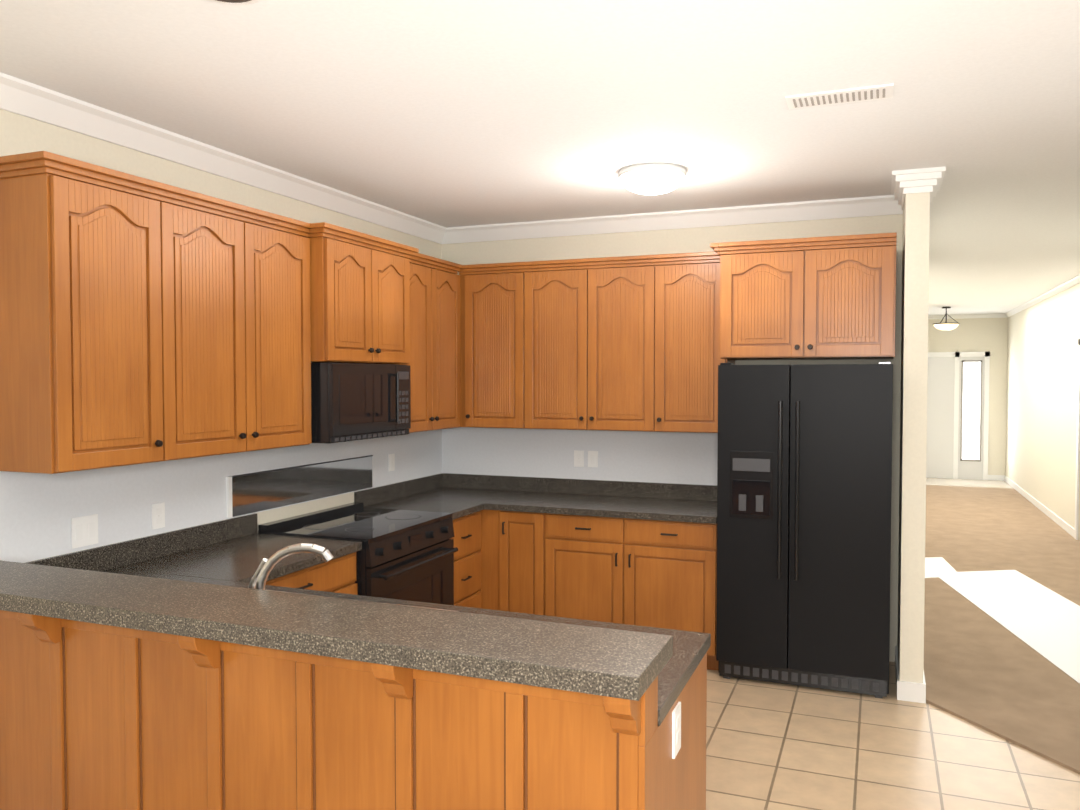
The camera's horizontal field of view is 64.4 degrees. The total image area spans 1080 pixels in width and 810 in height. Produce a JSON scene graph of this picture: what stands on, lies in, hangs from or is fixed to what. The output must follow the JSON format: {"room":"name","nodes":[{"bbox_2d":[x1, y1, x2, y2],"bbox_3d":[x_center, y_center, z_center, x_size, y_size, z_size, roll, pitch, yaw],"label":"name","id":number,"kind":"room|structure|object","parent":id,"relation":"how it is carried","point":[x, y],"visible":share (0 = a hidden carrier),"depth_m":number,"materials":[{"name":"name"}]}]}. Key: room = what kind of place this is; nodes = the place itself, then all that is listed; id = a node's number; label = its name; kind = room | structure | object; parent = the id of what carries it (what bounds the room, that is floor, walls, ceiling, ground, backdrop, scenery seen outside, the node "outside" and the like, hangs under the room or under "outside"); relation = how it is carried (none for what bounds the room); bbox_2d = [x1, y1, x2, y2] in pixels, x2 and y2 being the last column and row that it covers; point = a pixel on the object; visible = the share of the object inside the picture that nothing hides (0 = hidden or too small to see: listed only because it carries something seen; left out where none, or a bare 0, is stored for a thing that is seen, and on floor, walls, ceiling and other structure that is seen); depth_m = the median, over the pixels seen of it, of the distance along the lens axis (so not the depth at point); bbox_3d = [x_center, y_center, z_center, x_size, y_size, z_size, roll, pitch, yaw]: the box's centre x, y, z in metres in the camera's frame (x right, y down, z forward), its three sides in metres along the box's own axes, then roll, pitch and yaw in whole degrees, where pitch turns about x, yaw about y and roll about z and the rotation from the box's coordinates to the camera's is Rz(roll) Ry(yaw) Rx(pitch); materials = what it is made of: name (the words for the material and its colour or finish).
{"room":"kitchen","nodes":[
{"label":"kitchen","id":0,"kind":"room"},
{"bbox_2d":[0,109,440,562],"bbox_3d":[-2.451,0.251,2.050,0.150,2.770,9.350,1,2,22],"label":"wall","id":1,"kind":"structure","parent":0,"point":[20,134],"depth_m":3.93,"materials":[{"name":"beige paint"}]},
{"bbox_2d":[0,155,183,473],"bbox_3d":[-1.714,-0.305,3.243,0.320,1.068,0.543,1,2,22],"label":"upper cabinet","id":2,"kind":"object","parent":1,"relation":"attached to","point":[143,320],"depth_m":3.05,"materials":[{"name":"brown wood"}]},
{"bbox_2d":[0,429,441,562],"bbox_3d":[-1.340,0.355,4.651,0.002,0.376,3.398,1,2,22],"label":"wall","id":3,"kind":"structure","parent":1,"relation":"attached to","point":[38,511],"depth_m":3.73,"materials":[{"name":"white paint"}]},
{"bbox_2d":[71,514,97,548],"bbox_3d":[-1.819,0.504,3.426,0.008,0.120,0.120,1,2,22],"label":"electrical outlet","id":4,"kind":"object","parent":3,"relation":"attached to","point":[84,530],"visible":1,"depth_m":3.42,"materials":[{"name":"white plastic"}]},
{"bbox_2d":[151,502,164,529],"bbox_3d":[-1.681,0.488,3.774,0.008,0.110,0.070,1,2,22],"label":"electrical outlet","id":5,"kind":"object","parent":3,"relation":"attached to","point":[158,514],"visible":1,"depth_m":3.77,"materials":[{"name":"white plastic"}]},
{"bbox_2d":[226,455,372,517],"bbox_3d":[-1.284,0.432,4.770,0.014,0.202,1.285,1,2,22],"label":"backsplash panel","id":6,"kind":"object","parent":3,"relation":"attached to","point":[248,493],"visible":1,"depth_m":4.66,"materials":[{"name":"silver metal"}]},
{"bbox_2d":[388,454,394,470],"bbox_3d":[-0.965,0.373,5.575,0.008,0.110,0.070,1,2,22],"label":"electrical outlet","id":7,"kind":"object","parent":3,"relation":"attached to","point":[391,462],"visible":1,"depth_m":5.57,"materials":[{"name":"white plastic"}]},
{"bbox_2d":[180,191,311,458],"bbox_3d":[-1.471,-0.323,3.853,0.320,1.068,1.019,1,2,22],"label":"upper cabinet","id":8,"kind":"object","parent":1,"relation":"attached to","point":[246,276],"depth_m":3.80,"materials":[{"name":"brown wood"}]},
{"bbox_2d":[312,223,415,366],"bbox_3d":[-1.093,-0.556,4.688,0.404,0.653,0.820,1,2,22],"label":"upper cabinet","id":9,"kind":"object","parent":1,"relation":"attached to","point":[364,289],"depth_m":4.53,"materials":[{"name":"brown wood"}]},
{"bbox_2d":[311,362,410,443],"bbox_3d":[-1.069,-0.022,4.695,0.455,0.405,0.770,1,2,22],"label":"microwave","id":10,"kind":"object","parent":9,"relation":"attached to","point":[355,401],"visible":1,"depth_m":4.48,"materials":[{"name":"black"}]},
{"bbox_2d":[409,255,461,432],"bbox_3d":[-0.832,-0.372,5.465,0.320,1.068,0.803,1,2,22],"label":"upper cabinet","id":11,"kind":"object","parent":1,"relation":"attached to","point":[435,380],"depth_m":5.47,"materials":[{"name":"brown wood"}]},
{"bbox_2d":[0,72,1079,318],"bbox_3d":[1.837,-1.204,5.970,4.900,0.100,19.480,1,2,22],"label":"crown molding","id":12,"kind":"structure","parent":1,"relation":"attached to","point":[48,106],"depth_m":5.05,"materials":[{"name":"white"}]},
{"bbox_2d":[0,0,1079,315],"bbox_3d":[3.558,-1.308,6.101,8.400,0.100,21.400,1,2,22],"label":"ceiling","id":13,"kind":"structure","parent":0,"point":[460,112],"depth_m":3.28,"materials":[{"name":"white paint"}]},
{"bbox_2d":[211,0,259,3],"bbox_3d":[-0.856,-1.135,2.327,0.224,0.016,0.224,1,2,22],"label":"recessed light","id":14,"kind":"object","parent":13,"relation":"in","point":[236,1],"visible":0.94,"depth_m":2.41,"materials":[{"name":"white"}]},
{"bbox_2d":[618,163,685,194],"bbox_3d":[0.579,-1.149,4.426,0.350,0.114,0.350,1,2,22],"label":"dome ceiling light","id":15,"kind":"object","parent":13,"relation":"attached to","point":[652,178],"visible":1,"depth_m":4.31,"materials":[{"name":"white glass"}]},
{"bbox_2d":[785,83,893,109],"bbox_3d":[1.134,-1.166,3.247,0.380,0.010,0.150,1,2,22],"label":"ceiling vent","id":16,"kind":"object","parent":13,"relation":"in","point":[851,95],"visible":1,"depth_m":3.23,"materials":[{"name":"white metal"}]},
{"bbox_2d":[933,307,958,329],"bbox_3d":[6.047,-1.285,12.756,0.360,0.350,0.360,1,2,22],"label":"pendant light","id":17,"kind":"object","parent":13,"relation":"hanging from","point":[945,326],"visible":1,"depth_m":12.67,"materials":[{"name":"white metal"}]},
{"bbox_2d":[441,214,902,661],"bbox_3d":[0.741,0.139,5.729,3.070,2.770,0.152,1,2,22],"label":"wall","id":18,"kind":"structure","parent":0,"point":[665,457],"depth_m":5.69,"materials":[{"name":"white paint"}]},
{"bbox_2d":[458,263,533,428],"bbox_3d":[-0.238,-0.384,5.845,0.535,1.068,0.320,1,2,22],"label":"upper cabinet","id":19,"kind":"object","parent":18,"relation":"attached to","point":[497,300],"depth_m":5.69,"materials":[{"name":"brown wood"}]},
{"bbox_2d":[574,450,583,466],"bbox_3d":[0.265,0.366,5.836,0.070,0.110,0.008,1,2,22],"label":"electrical outlet","id":20,"kind":"object","parent":18,"relation":"attached to","point":[578,458],"visible":1,"depth_m":5.83,"materials":[{"name":"white plastic"}]},
{"bbox_2d":[588,451,597,466],"bbox_3d":[0.358,0.367,5.800,0.070,0.110,0.008,1,2,22],"label":"electrical outlet","id":21,"kind":"object","parent":18,"relation":"attached to","point":[592,458],"visible":1,"depth_m":5.80,"materials":[{"name":"white plastic"}]},
{"bbox_2d":[534,255,665,431],"bbox_3d":[0.360,-0.377,5.608,1.000,1.068,0.320,1,2,22],"label":"upper cabinet","id":22,"kind":"object","parent":18,"relation":"attached to","point":[625,343],"depth_m":5.43,"materials":[{"name":"brown wood"}]},
{"bbox_2d":[666,251,734,432],"bbox_3d":[0.945,-0.370,5.376,0.506,1.068,0.320,1,2,22],"label":"upper cabinet","id":23,"kind":"object","parent":18,"relation":"attached to","point":[693,360],"depth_m":5.21,"materials":[{"name":"brown wood"}]},
{"bbox_2d":[710,232,896,359],"bbox_3d":[1.527,-0.591,4.953,0.969,0.645,0.664,1,2,22],"label":"upper cabinet","id":24,"kind":"object","parent":18,"relation":"attached to","point":[824,298],"visible":1,"depth_m":4.66,"materials":[{"name":"brown wood"}]},
{"bbox_2d":[706,661,1079,809],"bbox_3d":[3.558,1.560,6.189,8.400,0.100,21.400,1,2,22],"label":"floor","id":25,"kind":"structure","parent":0,"point":[773,746],"depth_m":3.83,"materials":[{"name":"beige tile"}]},
{"bbox_2d":[115,513,361,594],"bbox_3d":[-1.313,1.074,3.854,0.645,1.012,0.870,1,2,22],"label":"base cabinet","id":26,"kind":"object","parent":25,"relation":"on","point":[233,549],"depth_m":3.83,"materials":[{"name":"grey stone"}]},
{"bbox_2d":[0,544,710,809],"bbox_3d":[-0.783,1.081,2.692,2.488,1.070,0.898,1,2,22],"label":"peninsula bar","id":27,"kind":"object","parent":25,"relation":"on","point":[122,689],"visible":1,"depth_m":2.28,"materials":[{"name":"brown wood"}]},
{"bbox_2d":[248,543,332,589],"bbox_3d":[-0.779,0.562,2.619,0.286,0.282,0.117,1,2,22],"label":"faucet","id":28,"kind":"object","parent":27,"relation":"on","point":[261,574],"visible":0.69,"depth_m":2.60,"materials":[{"name":"silver metal"}]},
{"bbox_2d":[672,702,680,758],"bbox_3d":[0.353,0.836,2.205,0.008,0.120,0.075,1,2,22],"label":"outlet","id":29,"kind":"object","parent":27,"relation":"attached to","point":[676,729],"visible":0.95,"depth_m":2.19,"materials":[{"name":"white plastic"}]},
{"bbox_2d":[258,502,457,604],"bbox_3d":[-0.939,1.079,4.652,0.722,0.955,0.876,1,2,22],"label":"range","id":30,"kind":"object","parent":25,"relation":"on","point":[408,555],"visible":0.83,"depth_m":4.52,"materials":[{"name":"black metal"}]},
{"bbox_2d":[354,481,482,608],"bbox_3d":[-0.740,1.030,5.299,0.643,1.012,0.460,1,2,22],"label":"base cabinet","id":31,"kind":"object","parent":25,"relation":"on","point":[465,502],"depth_m":5.35,"materials":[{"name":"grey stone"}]},
{"bbox_2d":[408,473,718,669],"bbox_3d":[0.141,1.022,5.552,2.095,1.012,0.662,1,2,22],"label":"base cabinet","id":32,"kind":"object","parent":25,"relation":"on","point":[634,553],"depth_m":5.21,"materials":[{"name":"brown wood"}]},
{"bbox_2d":[716,362,892,697],"bbox_3d":[1.528,0.655,4.926,0.901,1.787,0.752,1,2,22],"label":"fridge","id":33,"kind":"object","parent":25,"relation":"on","point":[804,474],"visible":1,"depth_m":4.62,"materials":[{"name":"black metal"}]},
{"bbox_2d":[924,478,1079,773],"bbox_3d":[5.286,1.501,6.217,4.810,0.018,16.630,1,2,22],"label":"floor carpet","id":34,"kind":"object","parent":25,"relation":"on","point":[1002,616],"visible":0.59,"depth_m":6.06,"materials":[{"name":"beige carpet"}]},
{"bbox_2d":[891,167,945,703],"bbox_3d":[4.018,0.019,9.668,0.251,2.770,11.308,1,2,22],"label":"wall","id":35,"kind":"structure","parent":0,"point":[914,191],"depth_m":4.48,"materials":[{"name":"white paint"}]},
{"bbox_2d":[926,318,1007,479],"bbox_3d":[6.937,-0.128,14.522,2.100,2.770,0.188,1,2,22],"label":"wall","id":36,"kind":"structure","parent":0,"point":[966,396],"depth_m":14.35,"materials":[{"name":"white paint"}]},
{"bbox_2d":[1004,283,1079,539],"bbox_3d":[6.029,0.015,9.789,0.135,2.770,9.600,1,2,22],"label":"wall","id":37,"kind":"structure","parent":0,"point":[1042,464],"depth_m":10.57,"materials":[{"name":"white paint"}]}
]}

